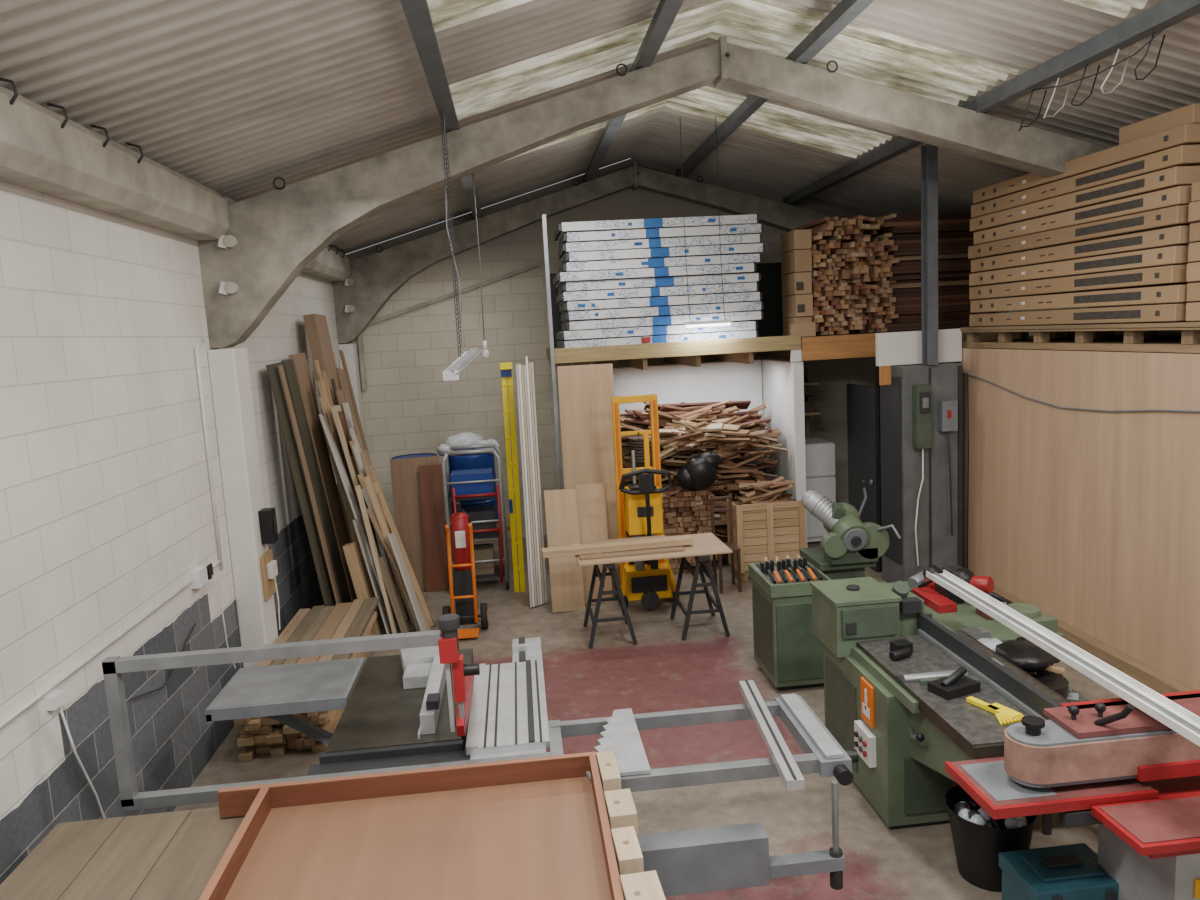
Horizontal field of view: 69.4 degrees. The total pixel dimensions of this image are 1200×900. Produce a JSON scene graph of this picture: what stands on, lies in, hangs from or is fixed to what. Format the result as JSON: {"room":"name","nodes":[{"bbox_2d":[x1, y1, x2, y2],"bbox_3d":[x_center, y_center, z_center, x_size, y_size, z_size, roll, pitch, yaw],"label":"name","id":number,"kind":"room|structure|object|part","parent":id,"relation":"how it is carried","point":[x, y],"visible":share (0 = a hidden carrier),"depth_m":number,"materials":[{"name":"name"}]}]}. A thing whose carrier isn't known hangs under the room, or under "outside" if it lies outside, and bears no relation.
{"room":"woodworking shop","nodes":[
{"label":"woodworking shop","id":0,"kind":"room"},
{"bbox_2d":[0,181,344,884],"bbox_3d":[-2.914,0.200,5.665,0.200,4.000,12.700,-4,8,-5],"label":"wall","id":1,"kind":"structure","parent":0,"point":[106,510],"depth_m":4.85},
{"bbox_2d":[0,339,222,728],"bbox_3d":[-2.584,0.426,3.449,0.026,1.712,6.204,-4,8,-5],"label":"conduit","id":2,"kind":"object","parent":1,"relation":"attached to","point":[32,701],"visible":0.86,"depth_m":5.61,"materials":[{"name":"white plastic"}]},
{"bbox_2d":[45,623,195,818],"bbox_3d":[-2.629,1.666,5.034,0.055,1.242,1.782,-4,8,-5],"label":"cable","id":3,"kind":"object","parent":1,"relation":"attached to","point":[56,699],"visible":0.7,"depth_m":4.21,"materials":[{"name":"white plastic"}]},
{"bbox_2d":[190,563,235,668],"bbox_3d":[-2.736,1.218,6.137,0.087,0.841,0.386,-2,8,6],"label":"wall socket","id":4,"kind":"object","parent":1,"relation":"attached to","point":[200,575],"visible":0.92,"depth_m":6.00,"materials":[{"name":"white plastic"}]},
{"bbox_2d":[391,453,437,459],"bbox_3d":[-2.231,0.514,10.587,0.586,0.880,0.586,-4,8,-5],"label":"drum","id":5,"kind":"object","parent":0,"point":[418,454],"visible":0.1,"depth_m":10.64,"materials":[{"name":"blue plastic"}]},
{"bbox_2d":[0,0,1199,253],"bbox_3d":[1.048,-2.584,5.687,8.650,1.276,12.684,-4,8,-5],"label":"ceiling","id":6,"kind":"structure","parent":0,"point":[232,97],"depth_m":5.72,"materials":[{"name":"grey metal"}]},
{"bbox_2d":[472,174,488,358],"bbox_3d":[-1.094,-1.784,7.766,0.070,1.936,0.068,-4,8,-5],"label":"pendant bulb","id":7,"kind":"object","parent":6,"relation":"hanging from","point":[485,354],"visible":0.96,"depth_m":7.82,"materials":[{"name":"white glass"}]},
{"bbox_2d":[427,0,1147,161],"bbox_3d":[0.924,-3.032,6.717,4.250,0.654,5.256,-4,8,-5],"label":"window","id":8,"kind":"structure","parent":6,"relation":"attached to","point":[771,27],"depth_m":6.71,"materials":[{"name":"plastic"}]},
{"bbox_2d":[680,116,731,327],"bbox_3d":[1.110,-2.415,9.240,0.530,2.184,0.040,-4,8,-5],"label":"fluorescent tube light","id":9,"kind":"object","parent":8,"relation":"hanging from","point":[724,322],"visible":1,"depth_m":9.35,"materials":[{"name":"white metal"}]},
{"bbox_2d":[342,158,875,542],"bbox_3d":[0.558,-1.425,12.131,8.080,5.100,0.200,-4,8,-5],"label":"wall","id":10,"kind":"structure","parent":0,"point":[408,406],"depth_m":11.82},
{"bbox_2d":[358,263,538,389],"bbox_3d":[-2.010,-1.667,11.703,2.482,1.574,0.060,-4,8,-5],"label":"trim","id":11,"kind":"structure","parent":10,"relation":"attached to","point":[360,343],"depth_m":11.62,"materials":[{"name":"grey metal"}]},
{"bbox_2d":[173,536,1120,899],"bbox_3d":[1.312,1.951,6.312,8.480,0.100,12.700,-4,8,-5],"label":"floor","id":12,"kind":"structure","parent":0,"point":[664,671],"depth_m":6.08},
{"bbox_2d":[0,807,245,899],"bbox_3d":[-1.795,2.130,2.795,0.850,0.830,2.120,-4,8,-5],"label":"wooden tabletop","id":13,"kind":"object","parent":12,"relation":"on","point":[174,855],"visible":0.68,"depth_m":3.45,"materials":[{"name":"brown wood"}]},
{"bbox_2d":[207,348,277,667],"bbox_3d":[-2.793,0.622,6.867,0.199,2.830,0.340,-4,8,-5],"label":"concrete pillar","id":14,"kind":"structure","parent":12,"relation":"on","point":[228,368],"depth_m":6.70,"materials":[{"name":"white concrete"}]},
{"bbox_2d":[233,597,379,761],"bbox_3d":[-2.274,1.762,7.018,0.684,0.474,2.145,-4,8,-5],"label":"stack","id":15,"kind":"object","parent":12,"relation":"on","point":[259,735],"visible":0.52,"depth_m":6.57,"materials":[{"name":"brown wood"}]},
{"bbox_2d":[266,314,434,635],"bbox_3d":[-2.436,0.126,9.222,1.249,3.181,2.641,-4,8,-5],"label":"stack","id":16,"kind":"object","parent":12,"relation":"on","point":[362,554],"visible":0.93,"depth_m":8.56,"materials":[{"name":"brown wood"}]},
{"bbox_2d":[338,344,365,440],"bbox_3d":[-3.269,-0.004,11.673,0.199,2.830,0.280,-4,8,-5],"label":"concrete pillar","id":17,"kind":"structure","parent":12,"relation":"on","point":[350,352],"depth_m":11.42,"materials":[{"name":"grey concrete"}]},
{"bbox_2d":[390,456,448,591],"bbox_3d":[-2.046,0.847,9.845,0.580,1.509,0.315,-4,8,-5],"label":"panel","id":18,"kind":"object","parent":12,"relation":"on","point":[417,484],"visible":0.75,"depth_m":9.85,"materials":[{"name":"brown wood"}]},
{"bbox_2d":[450,502,476,624],"bbox_3d":[-1.357,1.116,8.614,0.211,1.225,0.220,-4,8,-5],"label":"fire extinguisher","id":19,"kind":"object","parent":12,"relation":"on","point":[462,576],"visible":0.87,"depth_m":8.54,"materials":[{"name":"red paint"}]},
{"bbox_2d":[442,523,487,638],"bbox_3d":[-1.320,1.246,8.287,0.428,1.052,0.455,-4,8,-5],"label":"truck","id":20,"kind":"object","parent":12,"relation":"on","point":[474,632],"visible":0.81,"depth_m":8.34,"materials":[{"name":"paint"}]},
{"bbox_2d":[441,444,508,591],"bbox_3d":[-1.400,0.765,9.815,0.644,1.602,0.550,-4,8,-5],"label":"step ladder","id":21,"kind":"object","parent":12,"relation":"on","point":[471,484],"visible":0.8,"depth_m":9.63,"materials":[{"name":"metal"}]},
{"bbox_2d":[445,515,509,564],"bbox_3d":[-1.968,1.208,10.703,1.750,0.550,0.700,-4,8,-5],"label":"stand","id":22,"kind":"object","parent":12,"relation":"on","point":[506,516],"visible":0.16,"depth_m":10.60,"materials":[{"name":"brown metal"}]},
{"bbox_2d":[448,453,497,522],"bbox_3d":[-1.555,0.469,10.648,0.586,0.880,0.586,-4,8,-5],"label":"drum","id":23,"kind":"object","parent":22,"relation":"on","point":[467,461],"visible":0.3,"depth_m":10.39,"materials":[{"name":"blue plastic"}]},
{"bbox_2d":[436,432,499,455],"bbox_3d":[-1.608,-0.071,10.550,0.771,0.291,0.418,-4,8,-5],"label":"plastic bag","id":24,"kind":"object","parent":23,"relation":"on","point":[466,438],"visible":0.6,"depth_m":10.40,"materials":[{"name":"white plastic"}]},
{"bbox_2d":[102,614,858,896],"bbox_3d":[-0.545,1.454,4.552,3.299,1.560,2.182,-4,8,-5],"label":"saw","id":25,"kind":"object","parent":12,"relation":"on","point":[426,705],"visible":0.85,"depth_m":4.14,"materials":[{"name":"grey paint"}]},
{"bbox_2d":[499,362,524,591],"bbox_3d":[-0.951,0.314,9.507,0.143,2.530,0.170,-4,8,-5],"label":"stepladder","id":26,"kind":"object","parent":12,"relation":"on","point":[506,368],"visible":1,"depth_m":9.46,"materials":[{"name":"yellow metal"}]},
{"bbox_2d":[516,356,546,607],"bbox_3d":[-0.725,0.322,9.161,0.204,2.600,0.677,-4,8,-5],"label":"boards","id":27,"kind":"object","parent":12,"relation":"on","point":[531,389],"visible":1,"depth_m":9.10,"materials":[{"name":"white wood"}]},
{"bbox_2d":[542,215,562,489],"bbox_3d":[-0.483,-0.476,9.436,0.040,4.060,0.040,-4,8,-5],"label":"post","id":28,"kind":"object","parent":12,"relation":"on","point":[543,216],"visible":0.64,"depth_m":9.34,"materials":[{"name":"grey metal"}]},
{"bbox_2d":[544,483,612,612],"bbox_3d":[-0.220,1.004,8.999,0.705,1.234,0.418,-5,8,-13],"label":"plywood offcut","id":29,"kind":"object","parent":12,"relation":"on","point":[573,516],"visible":0.68,"depth_m":8.99,"materials":[{"name":"beige wood"}]},
{"bbox_2d":[332,162,840,343],"bbox_3d":[0.509,-2.742,11.691,8.080,2.150,0.320,-4,8,-5],"label":"concrete portal frame","id":30,"kind":"object","parent":12,"relation":"on","point":[374,278],"visible":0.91,"depth_m":11.40,"materials":[{"name":"grey concrete"}]},
{"bbox_2d":[224,197,349,280],"bbox_3d":[-3.120,-2.077,8.955,0.286,0.366,4.580,-4,8,-5],"label":"beam","id":31,"kind":"structure","parent":30,"relation":"attached to","point":[330,264],"depth_m":10.13,"materials":[{"name":"concrete"}]},
{"bbox_3d":[0.509,-2.742,11.691,8.080,2.150,0.320,-4,8,-5],"label":"portal frame","id":32,"kind":"part","parent":30,"relation":"part of","materials":[{"name":"concrete"}]},
{"bbox_2d":[557,363,620,589],"bbox_3d":[-0.091,0.312,9.420,0.610,2.462,0.248,-4,8,-5],"label":"plywood sheet","id":33,"kind":"object","parent":12,"relation":"on","point":[586,392],"visible":0.57,"depth_m":9.39,"materials":[{"name":"beige wood"}]},
{"bbox_2d":[583,563,637,648],"bbox_3d":[0.068,1.341,8.035,0.443,0.788,0.740,-4,8,-5],"label":"trestle","id":34,"kind":"object","parent":12,"relation":"on","point":[611,567],"visible":0.91,"depth_m":7.76,"materials":[{"name":"black metal"}]},
{"bbox_2d":[571,533,732,565],"bbox_3d":[0.453,0.911,8.017,1.402,0.020,0.781,-4,8,-5],"label":"board","id":35,"kind":"object","parent":34,"relation":"on","point":[703,543],"visible":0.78,"depth_m":7.75,"materials":[{"name":"beige wood"}]},
{"bbox_2d":[541,535,692,559],"bbox_3d":[0.153,0.883,7.974,1.385,0.076,0.519,-4,8,-5],"label":"plank","id":36,"kind":"object","parent":35,"relation":"on","point":[596,549],"visible":1,"depth_m":7.86,"materials":[{"name":"brown wood"}]},
{"bbox_2d":[611,394,680,608],"bbox_3d":[0.456,0.529,8.762,0.630,2.150,0.912,-4,8,-5],"label":"pallet stacker","id":37,"kind":"object","parent":12,"relation":"on","point":[641,514],"visible":0.82,"depth_m":8.68,"materials":[{"name":"paint"}]},
{"bbox_2d":[198,36,1107,347],"bbox_3d":[0.986,-2.115,6.880,8.080,2.150,0.310,-4,8,-5],"label":"concrete portal frame","id":38,"kind":"object","parent":12,"relation":"on","point":[271,237],"visible":0.88,"depth_m":6.61,"materials":[{"name":"grey concrete"}]},
{"bbox_2d":[0,77,229,240],"bbox_3d":[-2.511,-1.277,2.812,0.286,0.366,7.370,-4,8,-5],"label":"beam","id":39,"kind":"structure","parent":38,"relation":"attached to","point":[42,150],"depth_m":4.47,"materials":[{"name":"concrete"}]},
{"bbox_2d":[258,507,278,544],"bbox_3d":[-2.643,0.605,6.925,0.109,0.270,0.130,-4,8,-5],"label":"switch box","id":40,"kind":"object","parent":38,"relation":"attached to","point":[267,516],"visible":1,"depth_m":6.87,"materials":[{"name":"black plastic"}]},
{"bbox_2d":[260,549,279,629],"bbox_3d":[-2.628,1.144,6.971,0.074,0.650,0.260,-4,8,-5],"label":"board","id":41,"kind":"object","parent":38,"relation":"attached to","point":[269,570],"visible":1,"depth_m":6.89,"materials":[{"name":"brown wood"}]},
{"bbox_2d":[400,0,482,218],"bbox_3d":[-1.009,-2.330,5.418,0.120,0.125,12.490,-4,8,-5],"label":"roof purlin","id":42,"kind":"structure","parent":38,"relation":"on","point":[417,13],"depth_m":4.99,"materials":[{"name":"grey metal"}]},
{"bbox_2d":[440,109,482,380],"bbox_3d":[-1.042,-1.442,6.193,0.137,1.863,0.487,-1,8,16],"label":"lamp","id":43,"kind":"object","parent":42,"relation":"hanging from","point":[451,373],"visible":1,"depth_m":6.14,"materials":[{"name":"white metal"}]},
{"bbox_2d":[583,0,683,182],"bbox_3d":[0.439,-2.844,5.495,0.120,0.125,12.490,-4,8,-5],"label":"roof purlin","id":44,"kind":"structure","parent":38,"relation":"on","point":[666,12],"depth_m":6.34,"materials":[{"name":"grey metal"}]},
{"bbox_3d":[0.986,-2.115,6.880,8.080,2.150,0.310,-4,8,-5],"label":"portal frame","id":45,"kind":"part","parent":38,"relation":"part of","materials":[{"name":"concrete"}]},
{"bbox_2d":[676,0,873,177],"bbox_3d":[1.671,-2.927,5.606,0.120,0.125,12.490,-4,8,-5],"label":"roof purlin","id":46,"kind":"structure","parent":38,"relation":"on","point":[845,12],"depth_m":6.68,"materials":[{"name":"grey metal"}]},
{"bbox_2d":[783,0,1199,204],"bbox_3d":[3.164,-2.611,5.795,0.120,0.125,12.490,-4,8,-5],"label":"roof purlin","id":47,"kind":"structure","parent":38,"relation":"on","point":[1141,26],"depth_m":5.98,"materials":[{"name":"grey metal"}]},
{"bbox_2d":[1019,25,1167,130],"bbox_3d":[3.285,-2.438,5.760,0.319,0.325,1.557,-4,8,-5],"label":"wiring","id":48,"kind":"object","parent":47,"relation":"attached to","point":[1166,26],"visible":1,"depth_m":5.62,"materials":[{"name":"grey metal"}]},
{"bbox_2d":[670,555,729,639],"bbox_3d":[0.913,1.284,8.111,0.443,0.788,0.740,-4,8,-5],"label":"trestle","id":49,"kind":"object","parent":12,"relation":"on","point":[699,568],"visible":0.91,"depth_m":7.85,"materials":[{"name":"black metal"}]},
{"bbox_2d":[620,400,787,574],"bbox_3d":[1.183,0.386,10.331,1.982,1.960,1.401,-4,8,-5],"label":"pile","id":50,"kind":"object","parent":12,"relation":"on","point":[686,430],"visible":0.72,"depth_m":10.02,"materials":[{"name":"brown wood"}]},
{"bbox_2d":[628,435,651,462],"bbox_3d":[0.500,-0.013,9.816,0.352,0.275,0.352,-4,8,-5],"label":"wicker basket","id":51,"kind":"object","parent":50,"relation":"on","point":[633,441],"visible":0.45,"depth_m":9.68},
{"bbox_2d":[676,452,722,489],"bbox_3d":[1.124,0.235,9.768,0.543,0.422,0.305,-4,8,-5],"label":"bag","id":52,"kind":"object","parent":50,"relation":"on","point":[699,472],"visible":1,"depth_m":9.67,"materials":[{"name":"black plastic"}]},
{"bbox_2d":[710,494,741,593],"bbox_3d":[1.344,0.995,9.251,0.240,1.001,0.330,-4,8,-5],"label":"chair","id":53,"kind":"object","parent":12,"relation":"on","point":[731,544],"visible":0.8,"depth_m":9.33,"materials":[{"name":"brown wood"}]},
{"bbox_2d":[726,476,805,581],"bbox_3d":[1.852,0.854,9.704,0.770,1.101,0.472,-4,8,-5],"label":"crate","id":54,"kind":"object","parent":12,"relation":"on","point":[767,498],"visible":0.8,"depth_m":9.51,"materials":[{"name":"brown wood"}]},
{"bbox_2d":[748,554,830,690],"bbox_3d":[1.503,1.345,6.860,0.480,0.933,0.640,-4,8,-5],"label":"base cabinet","id":55,"kind":"object","parent":12,"relation":"on","point":[787,650],"visible":0.93,"depth_m":6.59,"materials":[{"name":"green metal"}]},
{"bbox_2d":[803,367,819,437],"bbox_3d":[2.508,0.053,11.250,0.560,2.200,0.500,-4,8,-5],"label":"storage shelf","id":56,"kind":"object","parent":12,"relation":"on","point":[809,400],"visible":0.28,"depth_m":10.99,"materials":[{"name":"brown wood"}]},
{"bbox_2d":[805,437,835,543],"bbox_3d":[2.641,0.526,11.137,0.580,1.280,0.670,-4,8,-5],"label":"fridge","id":57,"kind":"object","parent":12,"relation":"on","point":[819,453],"visible":0.3,"depth_m":10.82,"materials":[{"name":"white plastic"}]},
{"bbox_2d":[799,480,900,579],"bbox_3d":[2.104,0.965,7.448,0.671,1.460,0.760,-4,8,-5],"label":"saw","id":58,"kind":"object","parent":12,"relation":"on","point":[850,545],"visible":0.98,"depth_m":7.23,"materials":[{"name":"green metal"}]},
{"bbox_2d":[847,366,881,572],"bbox_3d":[3.293,0.146,9.871,0.700,2.300,0.800,-4,8,-5],"label":"door","id":59,"kind":"structure","parent":12,"relation":"on","point":[863,402],"depth_m":9.69,"materials":[{"name":"black metal"}]},
{"bbox_2d":[880,362,962,582],"bbox_3d":[3.307,0.280,8.879,0.630,2.300,0.695,-4,8,-5],"label":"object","id":60,"kind":"object","parent":12,"relation":"on","point":[921,408],"visible":0.88,"depth_m":8.69,"materials":[{"name":"grey paint"}]},
{"bbox_2d":[921,144,937,364],"bbox_3d":[3.191,-1.876,8.392,0.100,2.090,0.140,-4,8,-5],"label":"steel post","id":61,"kind":"object","parent":60,"relation":"on","point":[929,153],"visible":0.86,"depth_m":8.36,"materials":[{"name":"grey metal"}]},
{"bbox_2d":[810,577,1088,829],"bbox_3d":[2.158,1.403,5.286,1.450,1.168,2.650,-4,8,-5],"label":"machine","id":62,"kind":"object","parent":12,"relation":"on","point":[900,673],"visible":0.78,"depth_m":4.82,"materials":[{"name":"metal"}]},
{"bbox_2d":[908,565,1011,619],"bbox_3d":[2.483,0.966,6.094,0.590,0.199,0.893,-4,8,-5],"label":"tools","id":63,"kind":"object","parent":62,"relation":"on","point":[935,596],"visible":0.47,"depth_m":6.07,"materials":[{"name":"paint"}]},
{"bbox_2d":[966,696,1022,724],"bbox_3d":[1.909,1.258,4.214,0.152,0.020,0.282,-5,8,-17],"label":"brush","id":64,"kind":"object","parent":62,"relation":"on","point":[1004,714],"visible":0.92,"depth_m":4.17,"materials":[{"name":"yellow plastic"}]},
{"bbox_2d":[978,637,1059,672],"bbox_3d":[2.478,1.203,5.054,0.482,0.224,0.506,-4,8,-5],"label":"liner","id":65,"kind":"object","parent":62,"relation":"on","point":[1022,652],"visible":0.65,"depth_m":4.87,"materials":[{"name":"black plastic"}]},
{"bbox_2d":[945,785,1037,891],"bbox_3d":[1.953,1.946,4.338,0.421,0.370,0.421,-4,8,-5],"label":"bucket","id":66,"kind":"object","parent":12,"relation":"on","point":[979,839],"visible":0.8,"depth_m":4.22,"materials":[{"name":"plastic"}]},
{"bbox_2d":[999,843,1118,899],"bbox_3d":[2.060,2.000,3.865,0.420,0.370,0.310,-4,8,-5],"label":"toolbox","id":67,"kind":"object","parent":12,"relation":"on","point":[1072,871],"visible":0.95,"depth_m":3.81,"materials":[{"name":"teal metal"}]},
{"bbox_2d":[945,690,1199,899],"bbox_3d":[2.390,1.605,3.638,1.610,1.187,0.700,-4,8,-5],"label":"red edge sander","id":68,"kind":"object","parent":12,"relation":"on","point":[1110,764],"visible":0.99,"depth_m":3.58,"materials":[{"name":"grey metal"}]},
{"bbox_2d":[926,570,1199,745],"bbox_3d":[2.281,0.977,4.331,0.125,0.046,2.654,-4,8,-4],"label":"metal rail","id":69,"kind":"object","parent":68,"relation":"on","point":[1174,716],"visible":1,"depth_m":4.12,"materials":[{"name":"silver metal"}]},
{"bbox_3d":[-0.587,2.079,2.645,1.270,0.840,2.200,-4,8,-5],"label":"bench","id":70,"kind":"object","parent":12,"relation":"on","visible":0},
{"bbox_2d":[198,751,665,899],"bbox_3d":[-0.643,1.586,2.669,1.750,0.130,2.285,-4,8,-5],"label":"tray","id":71,"kind":"object","parent":70,"relation":"on","point":[536,828],"visible":1,"depth_m":3.40,"materials":[{"name":"brown wood"}]},
{"bbox_2d":[613,359,763,467],"bbox_3d":[1.034,0.093,10.998,2.120,2.350,0.080,-4,8,-5],"label":"wall","id":72,"kind":"structure","parent":0,"point":[712,381],"depth_m":10.85,"materials":[{"name":"white paint"}]},
{"bbox_2d":[549,262,920,347],"bbox_3d":[1.955,-2.016,11.711,5.260,0.970,0.050,-4,8,-5],"label":"wall","id":73,"kind":"structure","parent":0,"point":[770,285],"depth_m":11.70,"materials":[{"name":"white paint"}]},
{"bbox_2d":[760,359,807,558],"bbox_3d":[2.217,0.095,10.497,0.120,2.350,1.300,-4,8,-5],"label":"wall","id":74,"kind":"structure","parent":0,"point":[782,380],"depth_m":10.02,"materials":[{"name":"white paint"}]},
{"bbox_2d":[554,333,875,363],"bbox_3d":[1.329,-1.075,9.598,3.690,0.295,0.060,-4,8,-5],"label":"wooden beam","id":75,"kind":"structure","parent":74,"relation":"attached to","point":[856,345],"depth_m":9.58,"materials":[{"name":"brown wood"}]},
{"bbox_2d":[546,326,1199,369],"bbox_3d":[2.437,-0.768,6.977,5.340,0.260,10.490,-4,8,-5],"label":"deck","id":76,"kind":"object","parent":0,"point":[1160,343],"visible":0.42,"depth_m":8.12,"materials":[{"name":"brown wood"}]},
{"bbox_2d":[553,214,764,347],"bbox_3d":[0.647,-1.923,10.081,2.337,1.372,1.135,-4,8,-5],"label":"stack","id":77,"kind":"object","parent":76,"relation":"on","point":[617,274],"visible":0.98,"depth_m":9.58,"materials":[{"name":"white cardboard"}]},
{"bbox_2d":[781,229,815,336],"bbox_3d":[2.249,-1.905,9.987,0.280,1.192,0.640,-4,8,-5],"label":"cartons","id":78,"kind":"object","parent":76,"relation":"on","point":[796,245],"visible":0.94,"depth_m":9.83},
{"bbox_2d":[782,211,989,334],"bbox_3d":[3.453,-2.101,10.445,2.179,1.320,1.320,-4,8,-5],"label":"stack","id":79,"kind":"object","parent":76,"relation":"on","point":[866,271],"visible":0.79,"depth_m":9.92,"materials":[{"name":"brown wood"}]},
{"bbox_2d":[960,321,1199,343],"bbox_3d":[4.383,-0.972,7.057,1.170,0.149,3.520,-4,8,-5],"label":"pallet","id":80,"kind":"object","parent":76,"relation":"on","point":[1134,332],"visible":0.99,"depth_m":7.01,"materials":[{"name":"brown wood"}]},
{"bbox_2d":[968,103,1199,326],"bbox_3d":[4.161,-1.730,6.751,0.706,1.447,3.755,-4,8,-5],"label":"cartons","id":81,"kind":"object","parent":80,"relation":"on","point":[1121,223],"visible":0.98,"depth_m":6.67,"materials":[{"name":"cardboard"}]},
{"bbox_2d":[875,328,961,384],"bbox_3d":[3.225,-0.942,8.760,0.870,0.520,0.100,-4,8,-5],"label":"bulkhead","id":82,"kind":"object","parent":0,"point":[892,348],"depth_m":8.71,"materials":[{"name":"white paint"}]},
{"bbox_2d":[938,284,1199,362],"bbox_3d":[5.314,-0.354,6.409,0.200,4.000,12.700,-4,8,-5],"label":"wall","id":83,"kind":"structure","parent":0,"point":[1161,332],"depth_m":8.38,"materials":[{"name":"brown wood"}]},
{"bbox_2d":[959,348,1199,689],"bbox_3d":[4.083,0.618,5.552,0.030,2.440,7.000,-4,8,-5],"label":"wall","id":84,"kind":"structure","parent":0,"point":[1090,520],"depth_m":6.88,"materials":[{"name":"beige wood"}]},
{"bbox_2d":[959,362,1199,568],"bbox_3d":[3.912,0.488,7.016,0.014,2.283,3.956,-4,8,-5],"label":"power cable","id":85,"kind":"object","parent":84,"relation":"attached to","point":[1194,411],"visible":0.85,"depth_m":7.76,"materials":[{"name":"grey paint"}]},
{"bbox_2d":[993,586,1193,693],"bbox_3d":[4.099,1.786,5.503,0.097,0.139,6.600,-4,8,-5],"label":"baseboard","id":86,"kind":"structure","parent":84,"relation":"attached to","point":[1155,680],"depth_m":6.61,"materials":[{"name":"brown wood"}]}
]}

